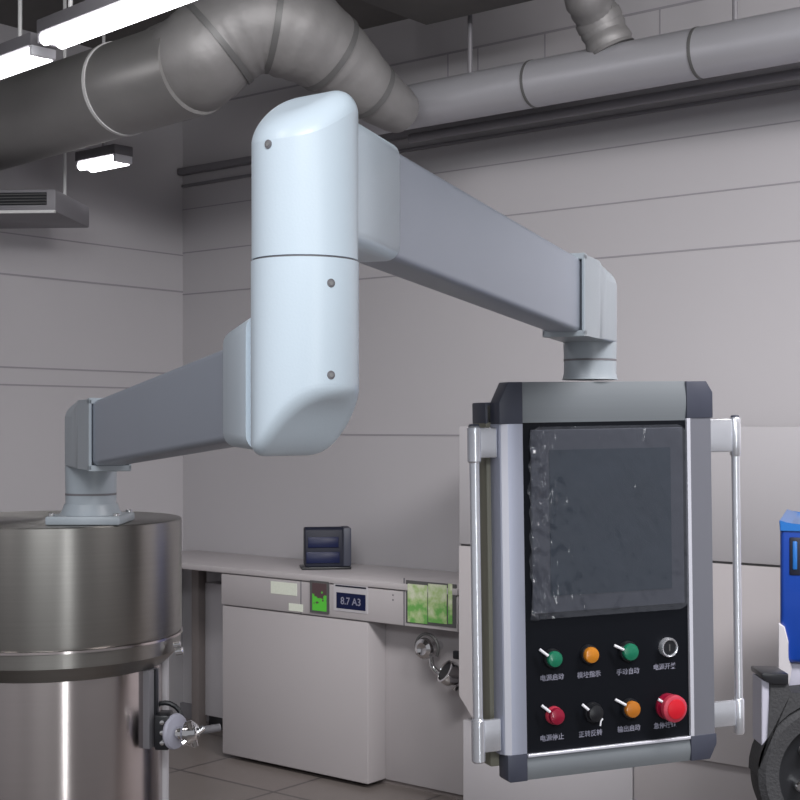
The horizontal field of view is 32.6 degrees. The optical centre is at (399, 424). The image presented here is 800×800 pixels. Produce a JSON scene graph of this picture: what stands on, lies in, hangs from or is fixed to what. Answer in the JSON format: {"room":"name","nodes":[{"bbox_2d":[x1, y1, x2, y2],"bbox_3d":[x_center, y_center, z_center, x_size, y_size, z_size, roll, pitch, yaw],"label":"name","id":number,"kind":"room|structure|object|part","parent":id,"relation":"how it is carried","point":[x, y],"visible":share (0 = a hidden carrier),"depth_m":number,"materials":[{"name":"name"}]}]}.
{"room":"factory floor","nodes":[
{"label":"factory floor","id":0,"kind":"room"},
{"bbox_2d":[0,24,182,713],"bbox_3d":[-3.611,-0.193,4.572,0.102,3.685,7.600,0,0,39],"label":"wall","id":1,"kind":"structure","parent":0,"point":[94,311],"depth_m":7.00,"materials":[{"name":"grey paint"}]},
{"bbox_2d":[0,0,408,47],"bbox_3d":[0.374,-1.985,1.367,10.130,0.100,7.600,0,0,39],"label":"ceiling","id":2,"kind":"structure","parent":0,"point":[367,15],"depth_m":6.46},
{"bbox_2d":[0,0,56,79],"bbox_3d":[-1.436,-1.629,5.089,0.419,0.613,0.110,0,0,45],"label":"lamp","id":3,"kind":"object","parent":2,"relation":"hanging from","point":[22,53],"visible":0.94,"depth_m":4.99,"materials":[{"name":"white plastic"}]},
{"bbox_3d":[-1.406,-1.671,5.059,0.015,0.528,0.015,0,0,-23],"label":"hanger rod","id":4,"kind":"part","parent":3,"relation":"part of","materials":[{"name":"grey metal"}]},
{"bbox_2d":[0,153,88,228],"bbox_3d":[-1.845,-1.432,6.257,0.710,1.006,0.512,0,0,4],"label":"ceiling vent","id":5,"kind":"object","parent":2,"relation":"in","point":[25,208],"visible":0.88,"depth_m":6.10,"materials":[{"name":"grey metal"}]},
{"bbox_3d":[-1.863,-0.935,6.010,0.710,0.012,0.016,0,0,4],"label":"edge trim","id":6,"kind":"part","parent":5,"relation":"part of","materials":[{"name":"grey metal"}]},
{"bbox_3d":[-1.531,-1.485,6.241,0.015,0.900,0.015,0,0,27],"label":"hanger rod","id":7,"kind":"part","parent":5,"relation":"part of","materials":[{"name":"grey metal"}]},
{"bbox_2d":[75,34,132,172],"bbox_3d":[-1.409,-1.578,6.500,0.308,0.714,0.110,0,0,41],"label":"lamp","id":8,"kind":"object","parent":2,"relation":"hanging from","point":[112,156],"visible":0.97,"depth_m":6.44,"materials":[{"name":"white plastic"}]},
{"bbox_3d":[-1.409,-1.620,6.500,0.015,0.629,0.015,0,0,-27],"label":"hanger rod","id":9,"kind":"part","parent":8,"relation":"part of","materials":[{"name":"grey metal"}]},
{"bbox_2d":[37,0,195,48],"bbox_3d":[-0.835,-1.629,4.405,0.110,0.613,1.118,0,0,-45],"label":"lamp","id":10,"kind":"object","parent":2,"relation":"hanging from","point":[86,20],"visible":1,"depth_m":4.54,"materials":[{"name":"white plastic"}]},
{"bbox_3d":[-1.134,-1.671,4.705,0.015,0.528,0.015,0,0,-22],"label":"hanger rod","id":11,"kind":"part","parent":10,"relation":"part of","materials":[{"name":"grey metal"}]},
{"bbox_2d":[0,0,418,169],"bbox_3d":[-1.141,-1.534,5.952,2.408,0.803,1.016,0,0,39],"label":"ventilation duct","id":12,"kind":"object","parent":2,"relation":"hanging from","point":[189,64],"visible":0.96,"depth_m":5.26,"materials":[{"name":"metal"}]},
{"bbox_3d":[-1.422,-1.733,5.800,0.015,0.403,0.015,0,0,16],"label":"hanger rod","id":13,"kind":"part","parent":12,"relation":"part of","materials":[{"name":"grey metal"}]},
{"bbox_2d":[361,0,531,24],"bbox_3d":[0.207,-1.788,5.223,0.734,0.255,0.600,0,0,39],"label":"duct","id":14,"kind":"object","parent":2,"relation":"attached to","point":[426,12],"visible":1,"depth_m":5.43,"materials":[{"name":"grey metal"}]},
{"bbox_2d":[360,0,799,134],"bbox_3d":[2.237,-1.602,4.104,6.056,0.666,0.191,0,0,39],"label":"pipe","id":15,"kind":"object","parent":2,"relation":"hanging from","point":[771,39],"visible":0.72,"depth_m":5.16,"materials":[{"name":"grey metal"}]},
{"bbox_3d":[0.290,-1.692,5.669,0.020,0.485,0.020,0,0,39],"label":"hanger rod","id":16,"kind":"part","parent":15,"relation":"part of","materials":[{"name":"grey metal"}]},
{"bbox_2d":[564,0,633,54],"bbox_3d":[0.741,-1.601,5.218,0.328,0.394,0.209,0,0,-33],"label":"pipe","id":17,"kind":"object","parent":15,"relation":"attached to","point":[600,24],"visible":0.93,"depth_m":5.17,"materials":[{"name":"grey metal"}]},
{"bbox_3d":[1.208,-1.692,4.931,0.020,0.485,0.020,0,0,39],"label":"hanger rod","id":18,"kind":"part","parent":15,"relation":"part of","materials":[{"name":"grey metal"}]},
{"bbox_2d":[169,718,462,799],"bbox_3d":[0.374,1.625,1.367,10.130,0.050,7.600,0,0,39],"label":"floor","id":19,"kind":"structure","parent":0,"point":[202,772],"depth_m":6.12,"materials":[{"name":"tile"}]},
{"bbox_2d":[0,511,183,799],"bbox_3d":[-0.633,0.885,2.500,0.494,1.429,0.479,0,0,0],"label":"tank","id":20,"kind":"object","parent":19,"relation":"on","point":[91,615],"visible":0.94,"depth_m":2.31,"materials":[{"name":"silver metal"}]},
{"bbox_3d":[-0.443,0.502,2.426,0.018,0.138,0.036,0,0,20],"label":"rail","id":21,"kind":"part","parent":20,"relation":"part of","materials":[{"name":"silver metal"}]},
{"bbox_2d":[155,700,220,749],"bbox_3d":[-0.386,0.533,2.416,0.136,0.082,0.067,0,0,0],"label":"valve","id":22,"kind":"object","parent":20,"relation":"attached to","point":[172,731],"visible":0.96,"depth_m":2.40,"materials":[{"name":"silver metal"}]},
{"bbox_3d":[-0.363,0.542,2.396,0.046,0.048,0.016,0,0,-29],"label":"cross handle","id":23,"kind":"part","parent":22,"relation":"part of","materials":[{"name":"silver metal"}]},
{"bbox_2d":[45,91,617,524],"bbox_3d":[-0.119,-0.081,1.870,1.000,0.502,1.163,0,0,0],"label":"suspension arm","id":24,"kind":"object","parent":20,"relation":"on","point":[330,195],"visible":1,"depth_m":1.43},
{"bbox_2d":[223,318,252,449],"bbox_3d":[-0.132,-0.043,1.437,0.094,0.138,0.103,0,0,-23],"label":"socket","id":25,"kind":"object","parent":24,"relation":"attached to","point":[237,343],"depth_m":1.40,"materials":[{"name":"grey metal"}]},
{"bbox_2d":[358,123,399,262],"bbox_3d":[-0.062,-0.241,1.426,0.094,0.130,0.128,0,0,22],"label":"socket","id":26,"kind":"object","parent":24,"relation":"attached to","point":[378,159],"depth_m":1.41,"materials":[{"name":"grey metal"}]},
{"bbox_2d":[467,381,744,782],"bbox_3d":[0.357,0.260,2.392,0.543,0.676,0.127,0,0,-18],"label":"panel","id":27,"kind":"object","parent":24,"relation":"hanging from","point":[591,502],"visible":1,"depth_m":2.34,"materials":[{"name":"metal"}]},
{"bbox_3d":[0.127,0.282,2.275,0.017,0.541,0.017,-1,0,-21],"label":"handle","id":28,"kind":"part","parent":27,"relation":"part of","materials":[{"name":"metal"}]},
{"bbox_2d":[539,648,562,667],"bbox_3d":[0.257,0.393,2.307,0.028,0.036,0.043,0,0,39],"label":"switch","id":29,"kind":"object","parent":27,"relation":"attached to","point":[548,657],"depth_m":2.30,"materials":[{"name":"green plastic"}]},
{"bbox_2d":[541,704,564,724],"bbox_3d":[0.260,0.488,2.308,0.029,0.037,0.042,0,0,39],"label":"switch","id":30,"kind":"object","parent":27,"relation":"attached to","point":[551,714],"depth_m":2.31,"materials":[{"name":"plastic"}]},
{"bbox_2d":[581,702,602,722],"bbox_3d":[0.330,0.492,2.336,0.029,0.036,0.042,0,0,39],"label":"switch","id":31,"kind":"object","parent":27,"relation":"attached to","point":[591,712],"depth_m":2.33,"materials":[{"name":"black plastic"}]},
{"bbox_3d":[0.355,0.273,2.361,0.318,0.558,0.012,-1,0,-21],"label":"plate","id":32,"kind":"part","parent":27,"relation":"part of","materials":[{"name":"black plastic"}]},
{"bbox_3d":[0.364,0.164,2.353,0.237,0.247,0.002,-1,0,-21],"label":"screen glass","id":33,"kind":"part","parent":27,"relation":"part of","materials":[{"name":"grey glass"}]},
{"bbox_2d":[614,641,638,661],"bbox_3d":[0.393,0.392,2.359,0.030,0.036,0.047,0,0,39],"label":"switch","id":34,"kind":"object","parent":27,"relation":"attached to","point":[624,651],"depth_m":2.36,"materials":[{"name":"green plastic"}]},
{"bbox_2d":[615,698,639,718],"bbox_3d":[0.395,0.489,2.360,0.031,0.038,0.049,0,0,39],"label":"switch","id":35,"kind":"object","parent":27,"relation":"attached to","point":[625,708],"depth_m":2.36,"materials":[{"name":"orange plastic"}]},
{"bbox_2d":[659,637,677,656],"bbox_3d":[0.470,0.389,2.392,0.034,0.034,0.011,0,0,-21],"label":"switch","id":36,"kind":"object","parent":27,"relation":"attached to","point":[668,646],"depth_m":2.39,"materials":[{"name":"silver metal"}]},
{"bbox_3d":[0.606,0.271,2.459,0.015,0.550,0.015,-1,0,-21],"label":"handle","id":37,"kind":"part","parent":27,"relation":"part of","materials":[{"name":"metal"}]},
{"bbox_2d":[192,570,206,725],"bbox_3d":[-1.063,1.157,7.232,0.054,0.886,0.060,0,0,39],"label":"support post","id":38,"kind":"object","parent":19,"relation":"on","point":[199,578],"visible":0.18,"depth_m":7.21,"materials":[{"name":"grey metal"}]},
{"bbox_2d":[205,581,224,729],"bbox_3d":[-0.885,1.217,7.172,0.309,0.767,0.090,0,0,39],"label":"panel","id":39,"kind":"object","parent":19,"relation":"on","point":[213,590],"visible":0.31,"depth_m":7.19,"materials":[{"name":"grey plastic"}]},
{"bbox_2d":[222,573,471,798],"bbox_3d":[-0.155,1.129,6.326,1.410,0.943,0.514,0,0,39],"label":"base cabinet","id":40,"kind":"object","parent":19,"relation":"on","point":[339,687],"visible":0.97,"depth_m":6.09,"materials":[{"name":"grey plastic"}]},
{"bbox_2d":[271,581,296,595],"bbox_3d":[-0.536,0.755,6.313,0.165,0.057,0.004,0,0,39],"label":"paper label","id":41,"kind":"object","parent":40,"relation":"attached to","point":[283,588],"visible":1,"depth_m":6.31,"materials":[{"name":"beige paper"}]},
{"bbox_2d":[289,603,302,611],"bbox_3d":[-0.477,0.836,6.265,0.088,0.034,0.004,0,0,39],"label":"paper label","id":42,"kind":"object","parent":40,"relation":"attached to","point":[292,607],"visible":1,"depth_m":6.26,"materials":[{"name":"beige paper"}]},
{"bbox_3d":[-0.342,1.223,6.485,0.919,0.714,0.500,0,0,39],"label":"panel","id":43,"kind":"part","parent":40,"relation":"part of","materials":[{"name":"grey metal"}]},
{"bbox_2d":[312,583,325,611],"bbox_3d":[-0.363,0.776,6.165,0.085,0.124,0.002,0,0,39],"label":"picture","id":44,"kind":"object","parent":40,"relation":"attached to","point":[318,589],"depth_m":6.17},
{"bbox_3d":[-0.363,0.776,6.168,0.112,0.145,0.005,0,0,39],"label":"frame","id":45,"kind":"part","parent":40,"relation":"part of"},
{"bbox_2d":[182,550,458,594],"bbox_3d":[-0.445,0.695,6.564,2.168,0.030,0.518,0,0,39],"label":"countertop","id":46,"kind":"structure","parent":40,"relation":"on","point":[386,577],"depth_m":6.39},
{"bbox_2d":[299,526,350,569],"bbox_3d":[-0.355,0.581,6.494,0.235,0.198,0.150,0,0,-8],"label":"terminal","id":47,"kind":"object","parent":46,"relation":"on","point":[324,548],"visible":1,"depth_m":6.44,"materials":[{"name":"black plastic"}]},
{"bbox_3d":[0.074,0.760,5.816,0.105,0.164,0.004,0,0,39],"label":"pane","id":48,"kind":"part","parent":40,"relation":"part of","materials":[{"name":"green glass"}]},
{"bbox_3d":[0.246,1.223,6.090,0.490,0.714,0.380,0,0,39],"label":"panel","id":49,"kind":"part","parent":40,"relation":"part of","materials":[{"name":"grey metal"}]},
{"bbox_2d":[415,632,458,690],"bbox_3d":[0.166,0.999,5.781,0.138,0.227,0.260,0,0,-24],"label":"chrome valve","id":50,"kind":"object","parent":40,"relation":"attached to","point":[448,674],"visible":0.95,"depth_m":5.77,"materials":[{"name":"silver metal"}]},
{"bbox_3d":[0.103,0.952,5.821,0.092,0.092,0.038,0,0,39],"label":"knob","id":51,"kind":"part","parent":50,"relation":"part of","materials":[{"name":"silver metal"}]},
{"bbox_3d":[0.142,0.952,5.869,0.040,0.040,0.097,0,0,39],"label":"stem","id":52,"kind":"part","parent":50,"relation":"part of","materials":[{"name":"silver metal"}]},
{"bbox_3d":[0.158,0.752,5.749,0.098,0.162,0.004,0,0,39],"label":"pane","id":53,"kind":"part","parent":40,"relation":"part of","materials":[{"name":"green glass"}]},
{"bbox_3d":[0.210,0.747,5.707,0.021,0.168,0.004,0,0,39],"label":"pane","id":54,"kind":"part","parent":40,"relation":"part of","materials":[{"name":"green glass"}]},
{"bbox_2d":[459,427,799,799],"bbox_3d":[2.942,0.803,3.659,6.399,1.594,0.690,0,0,39],"label":"cabinet","id":55,"kind":"object","parent":19,"relation":"on","point":[770,456],"visible":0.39,"depth_m":4.69,"materials":[{"name":"grey metal"}]},
{"bbox_2d":[748,509,799,799],"bbox_3d":[1.317,0.926,3.677,0.704,1.348,0.700,0,0,18],"label":"machine","id":56,"kind":"object","parent":19,"relation":"on","point":[774,757],"visible":1,"depth_m":3.50,"materials":[{"name":"plastic"}]},
{"bbox_2d":[779,509,799,662],"bbox_3d":[1.382,0.441,3.759,0.768,0.377,0.694,0,0,39],"label":"hood","id":57,"kind":"object","parent":56,"relation":"attached to","point":[789,624],"depth_m":3.61,"materials":[{"name":"blue"}]},
{"bbox_3d":[1.044,0.347,3.612,0.028,0.100,0.013,0,0,18],"label":"slot frame","id":58,"kind":"part","parent":56,"relation":"part of","materials":[{"name":"blue plastic"}]},
{"bbox_2d":[183,0,799,721],"bbox_3d":[2.747,-0.193,4.398,10.230,3.685,0.102,0,0,39],"label":"wall","id":59,"kind":"structure","parent":0,"point":[693,213],"depth_m":6.16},
{"bbox_2d":[180,702,191,718],"bbox_3d":[-1.146,1.560,7.452,0.135,0.080,0.020,0,0,39],"label":"baseboard","id":60,"kind":"structure","parent":59,"relation":"attached to","point":[186,708],"depth_m":7.45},
{"bbox_2d":[177,62,799,175],"bbox_3d":[2.744,-1.383,4.306,10.120,0.035,0.050,0,0,39],"label":"trim","id":61,"kind":"structure","parent":59,"relation":"attached to","point":[243,161],"depth_m":6.03,"materials":[{"name":"metal"}]},
{"bbox_2d":[182,85,799,187],"bbox_3d":[2.753,-1.308,4.318,10.120,0.015,0.020,0,0,39],"label":"trim","id":62,"kind":"structure","parent":59,"relation":"attached to","point":[795,87],"depth_m":5.89,"materials":[{"name":"metal"}]},
{"bbox_2d":[408,68,799,142],"bbox_3d":[2.403,-1.300,4.304,6.048,0.040,0.040,0,0,39],"label":"conduit","id":63,"kind":"object","parent":59,"relation":"attached to","point":[790,74],"visible":1,"depth_m":5.52,"materials":[{"name":"grey metal"}]}
]}

